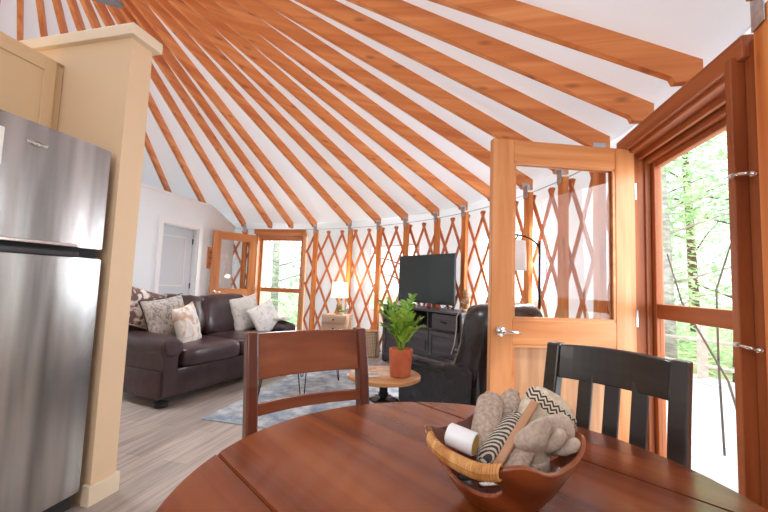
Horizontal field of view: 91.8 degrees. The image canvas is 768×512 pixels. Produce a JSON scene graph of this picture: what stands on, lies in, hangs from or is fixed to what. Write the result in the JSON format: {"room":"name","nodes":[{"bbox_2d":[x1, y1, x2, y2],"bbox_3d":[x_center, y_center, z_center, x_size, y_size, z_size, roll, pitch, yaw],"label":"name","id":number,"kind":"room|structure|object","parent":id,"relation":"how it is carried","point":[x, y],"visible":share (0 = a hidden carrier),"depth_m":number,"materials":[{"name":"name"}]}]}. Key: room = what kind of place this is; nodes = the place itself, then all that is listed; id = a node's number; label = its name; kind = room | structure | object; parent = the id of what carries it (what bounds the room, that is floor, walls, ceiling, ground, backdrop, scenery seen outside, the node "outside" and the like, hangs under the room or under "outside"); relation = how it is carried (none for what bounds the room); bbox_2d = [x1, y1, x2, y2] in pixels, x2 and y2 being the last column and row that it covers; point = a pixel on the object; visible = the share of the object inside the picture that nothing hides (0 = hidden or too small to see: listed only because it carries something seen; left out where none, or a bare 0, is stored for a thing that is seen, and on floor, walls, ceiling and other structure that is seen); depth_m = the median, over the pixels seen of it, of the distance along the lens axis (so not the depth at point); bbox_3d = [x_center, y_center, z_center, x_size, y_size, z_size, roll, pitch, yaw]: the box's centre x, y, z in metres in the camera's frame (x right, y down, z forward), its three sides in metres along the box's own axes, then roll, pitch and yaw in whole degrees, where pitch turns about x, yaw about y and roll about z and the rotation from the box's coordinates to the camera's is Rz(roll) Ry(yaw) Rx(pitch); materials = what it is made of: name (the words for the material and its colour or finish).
{"room":"yurt interior","nodes":[
{"label":"yurt interior","id":0,"kind":"room"},
{"bbox_2d":[38,37,151,503],"bbox_3d":[-2.570,0.007,2.286,2.400,2.440,0.135,1,-4,14],"label":"wall partition","id":1,"kind":"structure","parent":0,"point":[104,98],"depth_m":2.01,"materials":[{"name":"beige paint"}]},
{"bbox_2d":[19,22,162,55],"bbox_3d":[-2.513,-1.238,2.378,2.460,0.062,0.195,1,-4,14],"label":"trim","id":2,"kind":"structure","parent":1,"relation":"attached to","point":[128,30],"depth_m":2.08,"materials":[{"name":"beige paint"}]},
{"bbox_2d":[80,470,119,507],"bbox_3d":[-2.605,1.173,2.196,2.416,0.100,0.167,1,-4,14],"label":"baseboard","id":3,"kind":"structure","parent":1,"relation":"attached to","point":[92,494],"depth_m":1.88,"materials":[{"name":"beige paint"}]},
{"bbox_2d":[132,186,234,295],"bbox_3d":[-3.665,0.163,4.690,0.121,2.410,5.350,1,-4,14],"label":"wall","id":4,"kind":"structure","parent":0,"point":[153,204],"depth_m":5.82,"materials":[{"name":"white paint"}]},
{"bbox_2d":[158,225,192,294],"bbox_3d":[-3.448,0.490,5.983,0.124,1.950,0.713,0,-5,28],"label":"door","id":5,"kind":"structure","parent":4,"relation":"in","point":[177,242],"depth_m":6.09,"materials":[{"name":"paint"}]},
{"bbox_2d":[153,216,202,295],"bbox_3d":[-3.350,0.454,5.953,0.144,2.045,0.907,1,-4,14],"label":"trim","id":6,"kind":"structure","parent":4,"relation":"attached to","point":[197,236],"depth_m":6.29,"materials":[{"name":"white paint"}]},
{"bbox_2d":[141,183,234,227],"bbox_3d":[-3.625,-0.921,4.772,0.150,0.305,5.350,1,-4,14],"label":"trim","id":7,"kind":"structure","parent":4,"relation":"attached to","point":[142,184],"depth_m":6.07,"materials":[{"name":"white paint"}]},
{"bbox_2d":[65,353,388,511],"bbox_3d":[-3.071,1.299,2.631,9.480,0.120,9.480,2,-4,0],"label":"floor","id":8,"kind":"structure","parent":0,"point":[158,449],"depth_m":2.61,"materials":[{"name":"grey wood"}]},
{"bbox_2d":[0,109,110,511],"bbox_3d":[-1.884,0.301,1.586,0.759,1.770,0.760,1,-4,14],"label":"refrigerator","id":9,"kind":"object","parent":8,"relation":"on","point":[54,183],"visible":1,"depth_m":1.65,"materials":[{"name":"silver metal"}]},
{"bbox_2d":[123,293,294,408],"bbox_3d":[-1.944,0.916,4.224,0.972,0.967,1.880,0,-5,24],"label":"leather sofa","id":10,"kind":"object","parent":8,"relation":"on","point":[159,367],"visible":0.64,"depth_m":3.50,"materials":[{"name":"brown leather"}]},
{"bbox_2d":[129,286,166,329],"bbox_3d":[-2.395,0.495,3.619,0.228,0.500,0.542,-2,-6,44],"label":"throw pillow","id":11,"kind":"object","parent":10,"relation":"on","point":[136,318],"visible":0.28,"depth_m":3.56,"materials":[{"name":"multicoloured fabric"}]},
{"bbox_2d":[138,293,183,336],"bbox_3d":[-2.174,0.638,3.726,0.207,0.525,0.553,0,-5,23],"label":"throw pillow","id":12,"kind":"object","parent":10,"relation":"on","point":[157,313],"visible":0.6,"depth_m":3.61,"materials":[{"name":"beige fabric"}]},
{"bbox_2d":[129,293,204,331],"bbox_3d":[-2.306,0.666,4.012,0.319,0.528,0.792,0,-5,24],"label":"cushion","id":13,"kind":"object","parent":10,"relation":"on","point":[198,301],"depth_m":4.21,"materials":[{"name":"brown fabric"}]},
{"bbox_2d":[172,301,201,342],"bbox_3d":[-1.978,0.706,3.742,0.181,0.486,0.439,1,-4,13],"label":"throw pillow","id":14,"kind":"object","parent":10,"relation":"on","point":[185,319],"visible":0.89,"depth_m":3.65,"materials":[{"name":"white fabric"}]},
{"bbox_2d":[178,335,239,366],"bbox_3d":[-1.969,0.965,3.836,0.703,0.229,0.731,0,-5,24],"label":"seat cushion","id":15,"kind":"object","parent":10,"relation":"on","point":[209,350],"depth_m":3.67,"materials":[{"name":"brown leather"}]},
{"bbox_2d":[199,293,244,334],"bbox_3d":[-2.016,0.735,4.670,0.313,0.531,0.808,0,-5,24],"label":"cushion","id":16,"kind":"object","parent":10,"relation":"on","point":[215,309],"depth_m":4.44,"materials":[{"name":"brown leather"}]},
{"bbox_2d":[207,329,271,354],"bbox_3d":[-1.680,1.026,4.490,0.704,0.233,0.737,0,-5,24],"label":"seat cushion","id":17,"kind":"object","parent":10,"relation":"on","point":[238,335],"depth_m":4.32,"materials":[{"name":"brown leather"}]},
{"bbox_2d":[229,293,257,329],"bbox_3d":[-1.785,0.738,4.796,0.202,0.510,0.483,0,-5,30],"label":"throw pillow","id":18,"kind":"object","parent":10,"relation":"on","point":[242,321],"visible":0.67,"depth_m":4.70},
{"bbox_2d":[245,298,278,330],"bbox_3d":[-1.526,0.797,4.785,0.510,0.506,0.170,6,-6,-44],"label":"throw pillow","id":19,"kind":"object","parent":10,"relation":"on","point":[262,316],"visible":0.85,"depth_m":4.72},
{"bbox_2d":[231,231,248,288],"bbox_3d":[-3.206,0.517,7.284,1.299,2.088,0.070,2,-4,-2],"label":"lattice panel","id":20,"kind":"object","parent":8,"relation":"on","point":[239,242],"visible":0.13,"depth_m":7.33,"materials":[{"name":"brown wood"}]},
{"bbox_2d":[239,224,247,288],"bbox_3d":[-2.758,0.485,7.238,0.085,2.220,0.090,2,-4,3],"label":"wall post","id":21,"kind":"object","parent":8,"relation":"on","point":[245,231],"visible":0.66,"depth_m":7.26,"materials":[{"name":"brown wood"}]},
{"bbox_2d":[201,363,398,428],"bbox_3d":[-0.378,1.443,4.079,1.640,0.010,2.600,1,-4,14],"label":"area rug","id":22,"kind":"object","parent":8,"relation":"on","point":[320,381],"visible":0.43,"depth_m":3.75,"materials":[{"name":"carpet"}]},
{"bbox_2d":[242,327,369,438],"bbox_3d":[-0.181,0.750,1.185,0.483,0.970,0.477,5,-5,-34],"label":"dining chair","id":23,"kind":"object","parent":8,"relation":"on","point":[281,353],"visible":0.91,"depth_m":1.35,"materials":[{"name":"brown wood"}]},
{"bbox_2d":[309,224,318,329],"bbox_3d":[-1.313,0.514,6.906,0.085,2.220,0.090,0,-5,22],"label":"wall post","id":24,"kind":"object","parent":8,"relation":"on","point":[315,231],"visible":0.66,"depth_m":6.90,"materials":[{"name":"brown wood"}]},
{"bbox_2d":[321,313,352,329],"bbox_3d":[-0.792,1.282,6.182,0.420,0.622,0.395,1,-4,12],"label":"end table","id":25,"kind":"object","parent":8,"relation":"on","point":[329,320],"visible":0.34,"depth_m":6.04,"materials":[{"name":"brown wood"}]},
{"bbox_2d":[331,282,347,313],"bbox_3d":[-0.747,0.709,6.262,0.290,0.535,0.290,2,-4,0],"label":"table lamp","id":26,"kind":"object","parent":25,"relation":"on","point":[339,289],"visible":0.98,"depth_m":6.17,"materials":[{"name":"fabric"}]},
{"bbox_2d":[345,223,352,313],"bbox_3d":[-0.636,0.513,6.561,0.085,2.220,0.090,0,-5,31],"label":"wall post","id":27,"kind":"object","parent":8,"relation":"on","point":[350,230],"visible":0.6,"depth_m":6.58,"materials":[{"name":"brown wood"}]},
{"bbox_2d":[365,329,378,357],"bbox_3d":[-0.222,1.387,5.912,0.290,0.413,0.224,1,-5,20],"label":"wicker basket","id":28,"kind":"object","parent":8,"relation":"on","point":[372,336],"visible":0.58,"depth_m":5.81,"materials":[{"name":"wicker"}]},
{"bbox_2d":[373,220,381,329],"bbox_3d":[-0.117,0.504,6.184,0.085,2.220,0.090,-1,-6,39],"label":"wall post","id":29,"kind":"object","parent":8,"relation":"on","point":[378,227],"visible":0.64,"depth_m":6.18,"materials":[{"name":"brown wood"}]},
{"bbox_2d":[347,366,420,402],"bbox_3d":[-0.010,1.065,2.487,0.492,0.547,0.492,2,-4,0],"label":"side table","id":30,"kind":"object","parent":8,"relation":"on","point":[386,381],"visible":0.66,"depth_m":2.41,"materials":[{"name":"brown wood"}]},
{"bbox_2d":[377,293,426,377],"bbox_3d":[0.115,0.519,2.465,0.332,0.544,0.261,2,-4,0],"label":"potted plant","id":31,"kind":"object","parent":30,"relation":"on","point":[402,325],"visible":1,"depth_m":2.42,"materials":[{"name":"green plant"}]},
{"bbox_2d":[401,217,409,313],"bbox_3d":[0.312,0.489,5.775,0.090,2.220,0.085,6,-6,-43],"label":"wall post","id":32,"kind":"object","parent":8,"relation":"on","point":[406,225],"visible":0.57,"depth_m":5.82,"materials":[{"name":"brown wood"}]},
{"bbox_2d":[382,304,465,360],"bbox_3d":[0.588,1.133,5.066,0.456,0.850,1.670,5,-5,-34],"label":"tv console","id":33,"kind":"object","parent":8,"relation":"on","point":[425,340],"visible":0.34,"depth_m":4.75,"materials":[{"name":"wood"}]},
{"bbox_2d":[398,253,455,309],"bbox_3d":[0.561,0.345,5.121,0.216,0.725,1.090,5,-5,-37],"label":"television","id":34,"kind":"object","parent":33,"relation":"on","point":[432,277],"visible":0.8,"depth_m":5.03,"materials":[{"name":"black plastic"}]},
{"bbox_2d":[423,311,458,327],"bbox_3d":[0.750,0.862,5.190,0.012,0.200,1.560,5,-5,-34],"label":"drawer","id":35,"kind":"object","parent":33,"relation":"attached to","point":[424,312],"depth_m":5.38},
{"bbox_2d":[461,288,470,311],"bbox_3d":[1.008,0.539,4.546,0.121,0.285,0.124,6,-6,-40],"label":"figurine","id":36,"kind":"object","parent":33,"relation":"on","point":[465,301],"visible":0.91,"depth_m":4.52,"materials":[{"name":"brown wood"}]},
{"bbox_2d":[432,211,440,330],"bbox_3d":[0.721,0.465,5.260,0.090,2.220,0.085,5,-5,-35],"label":"wall post","id":37,"kind":"object","parent":8,"relation":"on","point":[436,246],"visible":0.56,"depth_m":5.30,"materials":[{"name":"brown wood"}]},
{"bbox_2d":[303,172,608,352],"bbox_3d":[0.423,0.476,4.955,0.989,2.088,5.661,5,-5,-33],"label":"lattice panel","id":38,"kind":"object","parent":8,"relation":"on","point":[572,193],"visible":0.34,"depth_m":4.65,"materials":[{"name":"brown wood"}]},
{"bbox_2d":[156,402,767,511],"bbox_3d":[0.152,0.834,0.696,1.124,0.745,1.124,6,-6,-43],"label":"dining table","id":39,"kind":"object","parent":8,"relation":"on","point":[375,457],"visible":0.87,"depth_m":0.79,"materials":[{"name":"brown wood"}]},
{"bbox_2d":[424,413,585,511],"bbox_3d":[0.226,0.398,0.711,0.275,0.129,0.246,6,-6,-40],"label":"wooden bowl","id":40,"kind":"object","parent":39,"relation":"on","point":[524,488],"visible":0.64,"depth_m":0.62,"materials":[{"name":"brown wood"}]},
{"bbox_2d":[444,423,478,455],"bbox_3d":[0.147,0.347,0.705,0.058,0.048,0.042,-1,-5,34],"label":"tin","id":41,"kind":"object","parent":40,"relation":"in","point":[460,438],"visible":1,"depth_m":0.69,"materials":[{"name":"white paint"}]},
{"bbox_2d":[471,391,503,456],"bbox_3d":[0.206,0.339,0.750,0.059,0.119,0.082,-1,-6,39],"label":"socks","id":42,"kind":"object","parent":40,"relation":"in","point":[488,414],"visible":0.6,"depth_m":0.74,"materials":[{"name":"fabric"}]},
{"bbox_2d":[476,410,521,463],"bbox_3d":[0.224,0.350,0.719,0.112,0.086,0.043,5,-5,-33],"label":"socks","id":43,"kind":"object","parent":40,"relation":"in","point":[491,446],"visible":0.88,"depth_m":0.70,"materials":[{"name":"fabric"}]},
{"bbox_2d":[500,388,520,414],"bbox_3d":[0.248,0.332,0.775,0.085,0.102,0.047,5,-5,-33],"label":"socks","id":44,"kind":"object","parent":40,"relation":"in","point":[510,398],"visible":0.44,"depth_m":0.77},
{"bbox_2d":[492,400,538,464],"bbox_3d":[0.251,0.335,0.704,0.113,0.104,0.018,5,-5,-31],"label":"ruler","id":45,"kind":"object","parent":40,"relation":"in","point":[532,406],"visible":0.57,"depth_m":0.70,"materials":[{"name":"brown wood"}]},
{"bbox_2d":[500,446,534,488],"bbox_3d":[0.246,0.376,0.687,0.099,0.090,0.050,6,-6,-43],"label":"socks","id":46,"kind":"object","parent":40,"relation":"in","point":[516,457],"visible":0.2,"depth_m":0.67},
{"bbox_2d":[514,418,566,472],"bbox_3d":[0.285,0.353,0.691,0.090,0.122,0.069,2,-4,6],"label":"mitten","id":47,"kind":"object","parent":40,"relation":"in","point":[535,437],"visible":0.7,"depth_m":0.67,"materials":[{"name":"fabric"}]},
{"bbox_2d":[517,386,576,457],"bbox_3d":[0.321,0.341,0.762,0.142,0.139,0.056,2,-4,1],"label":"knit hat","id":48,"kind":"object","parent":40,"relation":"in","point":[550,403],"visible":0.49,"depth_m":0.75,"materials":[{"name":"fabric"}]},
{"bbox_2d":[543,414,580,455],"bbox_3d":[0.314,0.353,0.709,0.114,0.120,0.041,-1,-6,39],"label":"mitten","id":49,"kind":"object","parent":40,"relation":"in","point":[572,445],"visible":0.23,"depth_m":0.68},
{"bbox_2d":[459,205,468,341],"bbox_3d":[1.012,0.439,4.771,0.090,2.220,0.085,4,-5,-28],"label":"wall post","id":50,"kind":"object","parent":8,"relation":"on","point":[465,215],"visible":0.6,"depth_m":4.79,"materials":[{"name":"brown wood"}]},
{"bbox_2d":[399,303,542,405],"bbox_3d":[0.767,0.898,3.372,0.909,0.992,1.046,6,-5,-38],"label":"recliner","id":51,"kind":"object","parent":8,"relation":"on","point":[460,377],"visible":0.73,"depth_m":2.93,"materials":[{"name":"black leather"}]},
{"bbox_2d":[432,354,455,360],"bbox_3d":[0.701,1.045,3.441,0.550,0.225,0.669,6,-5,-38],"label":"seat cushion","id":52,"kind":"object","parent":51,"relation":"on","point":[451,357],"depth_m":3.47,"materials":[{"name":"black leather"}]},
{"bbox_2d":[466,303,487,312],"bbox_3d":[0.962,0.517,3.164,0.722,0.234,0.186,6,-5,-38],"label":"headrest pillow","id":53,"kind":"object","parent":51,"relation":"on","point":[475,308],"depth_m":2.91,"materials":[{"name":"black leather"}]},
{"bbox_2d":[522,183,532,304],"bbox_3d":[1.407,0.370,3.664,0.090,2.220,0.085,3,-4,-13],"label":"wall post","id":54,"kind":"object","parent":8,"relation":"on","point":[527,196],"visible":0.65,"depth_m":3.67,"materials":[{"name":"brown wood"}]},
{"bbox_2d":[515,234,540,310],"bbox_3d":[1.242,0.623,3.360,0.552,1.658,0.328,2,-4,0],"label":"lamp","id":55,"kind":"object","parent":8,"relation":"on","point":[520,245],"visible":0.38,"depth_m":3.32,"materials":[{"name":"fabric"}]},
{"bbox_2d":[555,169,568,317],"bbox_3d":[1.491,0.332,3.117,0.090,2.220,0.085,3,-4,-6],"label":"wall post","id":56,"kind":"object","parent":8,"relation":"on","point":[562,181],"visible":0.59,"depth_m":3.13,"materials":[{"name":"brown wood"}]},
{"bbox_2d":[593,143,606,318],"bbox_3d":[1.509,0.294,2.616,0.090,2.220,0.085,2,-4,1],"label":"wall post","id":57,"kind":"object","parent":8,"relation":"on","point":[599,178],"visible":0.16,"depth_m":2.62,"materials":[{"name":"brown wood"}]},
{"bbox_2d":[543,341,692,468],"bbox_3d":[0.540,0.762,1.002,0.477,0.972,0.413,6,-6,-39],"label":"dining chair","id":58,"kind":"object","parent":8,"relation":"on","point":[645,375],"visible":0.5,"depth_m":1.12,"materials":[{"name":"wood"}]},
{"bbox_2d":[750,0,767,389],"bbox_3d":[1.240,0.175,1.171,0.090,2.220,0.085,1,-5,20],"label":"wall post","id":59,"kind":"object","parent":8,"relation":"on","point":[758,9],"visible":1,"depth_m":1.23,"materials":[{"name":"brown wood"}]},
{"bbox_2d":[0,0,767,223],"bbox_3d":[-2.948,-1.990,2.880,9.360,1.951,9.360,2,-4,0],"label":"ceiling","id":60,"kind":"structure","parent":0,"point":[703,29],"depth_m":3.92,"materials":[{"name":"white"}]},
{"bbox_2d":[17,0,23,40],"bbox_3d":[-4.765,-1.826,4.871,0.042,1.989,3.840,6,-6,-42],"label":"rafter","id":61,"kind":"object","parent":60,"relation":"attached to","point":[20,3],"visible":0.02,"depth_m":3.90,"materials":[{"name":"brown wood"}]},
{"bbox_2d":[36,0,47,36],"bbox_3d":[-4.489,-1.799,5.090,0.043,1.989,3.840,5,-5,-35],"label":"rafter","id":62,"kind":"object","parent":60,"relation":"attached to","point":[39,3],"visible":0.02,"depth_m":3.94,"materials":[{"name":"brown wood"}]},
{"bbox_2d":[52,0,67,33],"bbox_3d":[-4.187,-1.774,5.271,0.044,1.989,3.840,4,-5,-27],"label":"rafter","id":63,"kind":"object","parent":60,"relation":"attached to","point":[57,5],"visible":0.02,"depth_m":3.96,"materials":[{"name":"brown wood"}]},
{"bbox_2d":[66,0,85,30],"bbox_3d":[-3.863,-1.751,5.410,0.045,1.989,3.840,4,-5,-19],"label":"rafter","id":64,"kind":"object","parent":60,"relation":"attached to","point":[72,4],"visible":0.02,"depth_m":3.98,"materials":[{"name":"brown wood"}]},
{"bbox_2d":[80,0,171,192],"bbox_3d":[-3.524,-1.732,5.506,0.042,1.989,3.840,3,-4,-12],"label":"rafter","id":65,"kind":"object","parent":60,"relation":"attached to","point":[87,6],"visible":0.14,"depth_m":5.54,"materials":[{"name":"brown wood"}]},
{"bbox_2d":[92,0,206,203],"bbox_3d":[-3.175,-1.715,5.557,0.043,1.989,3.840,2,-4,-5],"label":"rafter","id":66,"kind":"object","parent":60,"relation":"attached to","point":[101,8],"visible":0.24,"depth_m":5.33,"materials":[{"name":"brown wood"}]},
{"bbox_2d":[106,5,245,226],"bbox_3d":[-2.822,-1.701,5.563,0.046,1.989,3.840,2,-4,3],"label":"rafter","id":67,"kind":"object","parent":60,"relation":"attached to","point":[116,13],"visible":0.84,"depth_m":5.29,"materials":[{"name":"brown wood"}]},
{"bbox_2d":[118,0,272,227],"bbox_3d":[-2.504,-1.692,5.528,0.043,1.989,3.840,1,-4,10],"label":"rafter","id":68,"kind":"object","parent":60,"relation":"attached to","point":[159,60],"visible":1,"depth_m":5.20,"materials":[{"name":"brown wood"}]},
{"bbox_2d":[121,0,293,227],"bbox_3d":[-2.246,-1.687,5.471,0.043,1.989,3.840,1,-4,15],"label":"rafter","id":69,"kind":"object","parent":60,"relation":"attached to","point":[167,54],"visible":1,"depth_m":4.95,"materials":[{"name":"brown wood"}]},
{"bbox_2d":[130,0,316,227],"bbox_3d":[-1.960,-1.683,5.375,0.043,1.989,3.840,0,-5,22],"label":"rafter","id":70,"kind":"object","parent":60,"relation":"attached to","point":[141,6],"visible":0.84,"depth_m":4.77,"materials":[{"name":"brown wood"}]},
{"bbox_2d":[144,0,351,226],"bbox_3d":[-1.556,-1.683,5.174,0.043,1.989,3.840,0,-5,31],"label":"rafter","id":71,"kind":"object","parent":60,"relation":"attached to","point":[179,32],"visible":0.92,"depth_m":4.71,"materials":[{"name":"brown wood"}]},
{"bbox_2d":[156,0,380,223],"bbox_3d":[-1.244,-1.688,4.954,0.045,1.989,3.840,-1,-6,39],"label":"rafter","id":72,"kind":"object","parent":60,"relation":"attached to","point":[199,37],"visible":0.86,"depth_m":4.62,"materials":[{"name":"brown wood"}]},
{"bbox_2d":[167,0,407,220],"bbox_3d":[-0.986,-1.697,4.713,3.840,1.989,0.043,6,-6,-43],"label":"rafter","id":73,"kind":"object","parent":60,"relation":"attached to","point":[194,18],"visible":0.88,"depth_m":4.46,"materials":[{"name":"brown wood"}]},
{"bbox_2d":[181,0,439,216],"bbox_3d":[-0.740,-1.710,4.410,3.840,1.989,0.043,5,-5,-35],"label":"rafter","id":74,"kind":"object","parent":60,"relation":"attached to","point":[245,47],"visible":0.86,"depth_m":4.29,"materials":[{"name":"brown wood"}]},
{"bbox_2d":[195,0,467,210],"bbox_3d":[-0.563,-1.726,4.121,3.840,1.989,0.044,4,-5,-28],"label":"rafter","id":75,"kind":"object","parent":60,"relation":"attached to","point":[240,28],"visible":0.86,"depth_m":4.08,"materials":[{"name":"brown wood"}]},
{"bbox_2d":[212,0,489,200],"bbox_3d":[-0.421,-1.745,3.804,3.840,1.989,0.042,4,-5,-20],"label":"rafter","id":76,"kind":"object","parent":60,"relation":"attached to","point":[256,24],"visible":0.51,"depth_m":3.81,"materials":[{"name":"brown wood"}]},
{"bbox_2d":[232,0,532,190],"bbox_3d":[-0.320,-1.766,3.466,3.840,1.989,0.044,3,-4,-13],"label":"rafter","id":77,"kind":"object","parent":60,"relation":"attached to","point":[267,14],"visible":0.9,"depth_m":3.48,"materials":[{"name":"brown wood"}]},
{"bbox_2d":[258,0,568,174],"bbox_3d":[-0.267,-1.789,3.141,3.840,1.989,0.045,3,-4,-6],"label":"rafter","id":78,"kind":"object","parent":60,"relation":"attached to","point":[289,9],"visible":0.72,"depth_m":3.15,"materials":[{"name":"brown wood"}]},
{"bbox_2d":[294,0,609,147],"bbox_3d":[-0.253,-1.813,2.813,3.840,1.989,0.044,2,-4,1],"label":"rafter","id":79,"kind":"object","parent":60,"relation":"attached to","point":[397,41],"visible":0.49,"depth_m":2.75,"materials":[{"name":"brown wood"}]},
{"bbox_2d":[164,171,580,229],"bbox_3d":[-0.986,-0.736,3.953,4.635,0.010,9.270,5,-5,-30],"label":"cable","id":80,"kind":"object","parent":79,"relation":"attached to","point":[578,171],"visible":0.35,"depth_m":5.38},
{"bbox_2d":[346,0,653,123],"bbox_3d":[-0.274,-1.836,2.527,3.840,1.989,0.043,2,-4,7],"label":"rafter","id":81,"kind":"object","parent":60,"relation":"attached to","point":[635,109],"visible":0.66,"depth_m":2.32,"materials":[{"name":"brown wood"}]},
{"bbox_2d":[428,0,702,86],"bbox_3d":[-0.318,-1.856,2.277,3.840,1.989,0.043,1,-4,13],"label":"rafter","id":82,"kind":"object","parent":60,"relation":"attached to","point":[675,67],"visible":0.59,"depth_m":1.89,"materials":[{"name":"brown wood"}]},
{"bbox_3d":[-2.907,-3.098,2.964,1.520,0.689,1.520,2,-4,0],"label":"ring","id":83,"kind":"object","parent":60,"relation":"attached to","visible":0},
{"bbox_2d":[93,0,122,7],"bbox_3d":[-3.071,-2.593,3.017,1.156,0.875,1.309,-1,-5,33],"label":"ceiling fan","id":84,"kind":"object","parent":83,"relation":"hanging from","point":[115,3],"visible":1,"depth_m":3.20,"materials":[{"name":"grey wood"}]},
{"bbox_2d":[168,26,752,352],"bbox_3d":[-3.024,0.102,2.722,9.370,2.283,9.369,2,-4,0],"label":"wall","id":85,"kind":"structure","parent":0,"point":[582,262],"depth_m":5.25,"materials":[{"name":"white"}]},
{"bbox_2d":[258,239,301,330],"bbox_3d":[-2.027,0.622,7.263,0.928,1.965,0.046,1,-4,11],"label":"door","id":86,"kind":"structure","parent":85,"relation":"in","point":[263,289],"depth_m":7.31,"materials":[{"name":"brown wood"}]},
{"bbox_2d":[254,229,307,329],"bbox_3d":[-2.030,0.554,7.187,1.068,2.130,0.250,1,-4,11],"label":"door frame","id":87,"kind":"structure","parent":85,"relation":"attached to","point":[261,234],"depth_m":7.16,"materials":[{"name":"brown wood"}]},
{"bbox_2d":[209,230,256,296],"bbox_3d":[-2.793,0.562,6.874,0.152,1.990,0.850,-2,-6,40],"label":"door","id":88,"kind":"structure","parent":87,"relation":"attached to","point":[218,235],"depth_m":6.82,"materials":[{"name":"brown wood"}]},
{"bbox_2d":[483,224,547,312],"bbox_3d":[1.420,0.244,4.104,0.060,1.066,1.115,3,-5,-17],"label":"window","id":89,"kind":"structure","parent":85,"relation":"in","point":[536,226],"depth_m":3.60,"materials":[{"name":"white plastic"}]},
{"bbox_2d":[487,138,638,442],"bbox_3d":[1.073,0.331,2.220,0.926,2.035,0.152,3,-4,-6],"label":"door","id":90,"kind":"structure","parent":85,"relation":"in","point":[516,346],"depth_m":2.21,"materials":[{"name":"brown wood"}]},
{"bbox_2d":[650,117,732,457],"bbox_3d":[1.573,0.344,1.810,0.045,1.965,0.940,1,-4,10],"label":"door","id":91,"kind":"structure","parent":85,"relation":"in","point":[712,317],"depth_m":2.18,"materials":[{"name":"brown wood"}]},
{"bbox_2d":[616,34,767,509],"bbox_3d":[1.475,0.275,1.773,0.274,2.130,1.180,1,-4,10],"label":"door frame","id":92,"kind":"structure","parent":85,"relation":"attached to","point":[725,87],"depth_m":1.39,"materials":[{"name":"brown wood"}]},
{"label":"outside","id":93,"kind":"structure","parent":0,"visible":0},
{"bbox_2d":[666,374,737,492],"bbox_3d":[2.655,1.513,2.112,5.340,0.120,11.834,2,-4,0],"label":"ground","id":94,"kind":"structure","parent":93,"point":[708,459],"depth_m":3.27,"materials":[{"name":"snow"}]},
{"bbox_2d":[533,301,733,378],"bbox_3d":[4.519,1.204,4.000,1.210,0.980,8.354,3,-4,-10],"label":"deck railing","id":95,"kind":"object","parent":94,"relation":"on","point":[702,364],"visible":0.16,"depth_m":5.44,"materials":[{"name":"wood"}]},
{"bbox_2d":[667,254,735,409],"bbox_3d":[2.184,0.717,2.487,0.059,1.493,0.468,6,-6,-40],"label":"bare branch","id":96,"kind":"object","parent":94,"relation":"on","point":[682,303],"visible":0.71,"depth_m":2.50,"materials":[{"name":"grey plant"}]},
{"bbox_2d":[715,245,729,455],"bbox_3d":[2.378,0.650,2.624,0.110,1.664,0.660,-1,-5,34],"label":"bare branch","id":97,"kind":"object","parent":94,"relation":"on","point":[728,251],"visible":0.69,"depth_m":2.63,"materials":[{"name":"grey plant"}]},
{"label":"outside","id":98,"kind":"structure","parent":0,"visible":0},
{"bbox_2d":[260,291,732,381],"bbox_3d":[-3.097,2.014,2.577,120.000,0.740,120.000,2,-4,0],"label":"ground","id":99,"kind":"structure","parent":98,"point":[283,297],"depth_m":15.83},
{"bbox_2d":[263,241,300,313],"bbox_3d":[-2.989,-1.891,12.422,6.609,9.525,8.528,2,-4,0],"label":"tree","id":100,"kind":"object","parent":99,"relation":"on","point":[275,280],"visible":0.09,"depth_m":12.91,"materials":[{"name":"green plant"}]},
{"bbox_2d":[262,241,384,283],"bbox_3d":[-0.829,-1.626,14.244,7.105,9.436,7.715,1,-4,16],"label":"tree","id":101,"kind":"object","parent":99,"relation":"on","point":[287,241],"visible":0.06,"depth_m":12.72,"materials":[{"name":"green plant"}]},
{"bbox_2d":[260,268,733,378],"bbox_3d":[3.761,1.853,14.393,28.587,2.540,13.945,1,-4,16],"label":"undergrowth","id":102,"kind":"object","parent":99,"relation":"on","point":[693,334],"visible":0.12,"depth_m":10.77,"materials":[{"name":"green plant"}]},
{"bbox_2d":[661,131,731,358],"bbox_3d":[5.357,-1.405,6.822,6.709,8.335,5.086,2,-4,0],"label":"tree","id":103,"kind":"object","parent":99,"relation":"on","point":[671,351],"visible":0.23,"depth_m":6.89,"materials":[{"name":"green plant"}]},
{"bbox_2d":[667,134,728,294],"bbox_3d":[7.755,-1.421,9.868,7.324,9.002,5.504,6,-6,-44],"label":"tree","id":104,"kind":"object","parent":99,"relation":"on","point":[721,152],"visible":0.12,"depth_m":8.84,"materials":[{"name":"green plant"}]},
{"bbox_2d":[666,142,729,289],"bbox_3d":[11.700,-2.539,15.490,8.863,12.369,8.106,2,-4,0],"label":"tree","id":105,"kind":"object","parent":99,"relation":"on","point":[706,142],"visible":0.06,"depth_m":14.86,"materials":[{"name":"green plant"}]},
{"bbox_2d":[669,139,729,341],"bbox_3d":[10.437,-2.647,13.044,8.991,12.127,8.357,1,-4,9],"label":"tree","id":106,"kind":"object","parent":99,"relation":"on","point":[690,249],"visible":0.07,"depth_m":13.03,"materials":[{"name":"green plant"}]},
{"bbox_2d":[667,133,734,382],"bbox_3d":[7.745,-1.756,7.803,6.576,9.360,7.459,2,-4,0],"label":"tree","id":107,"kind":"object","parent":99,"relation":"on","point":[706,145],"visible":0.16,"depth_m":8.59,"materials":[{"name":"green plant"}]},
{"bbox_3d":[-2.779,-0.018,1.133,0.100,2.300,2.200,1,-4,14],"label":"wall","id":108,"kind":"structure","parent":0,"visible":0},
{"bbox_2d":[0,31,64,129],"bbox_3d":[-2.227,-0.898,1.733,0.655,0.466,0.924,1,-4,14],"label":"upper cabinet","id":109,"kind":"object","parent":108,"relation":"attached to","point":[30,80],"visible":0.63,"depth_m":1.95,"materials":[{"name":"paint"}]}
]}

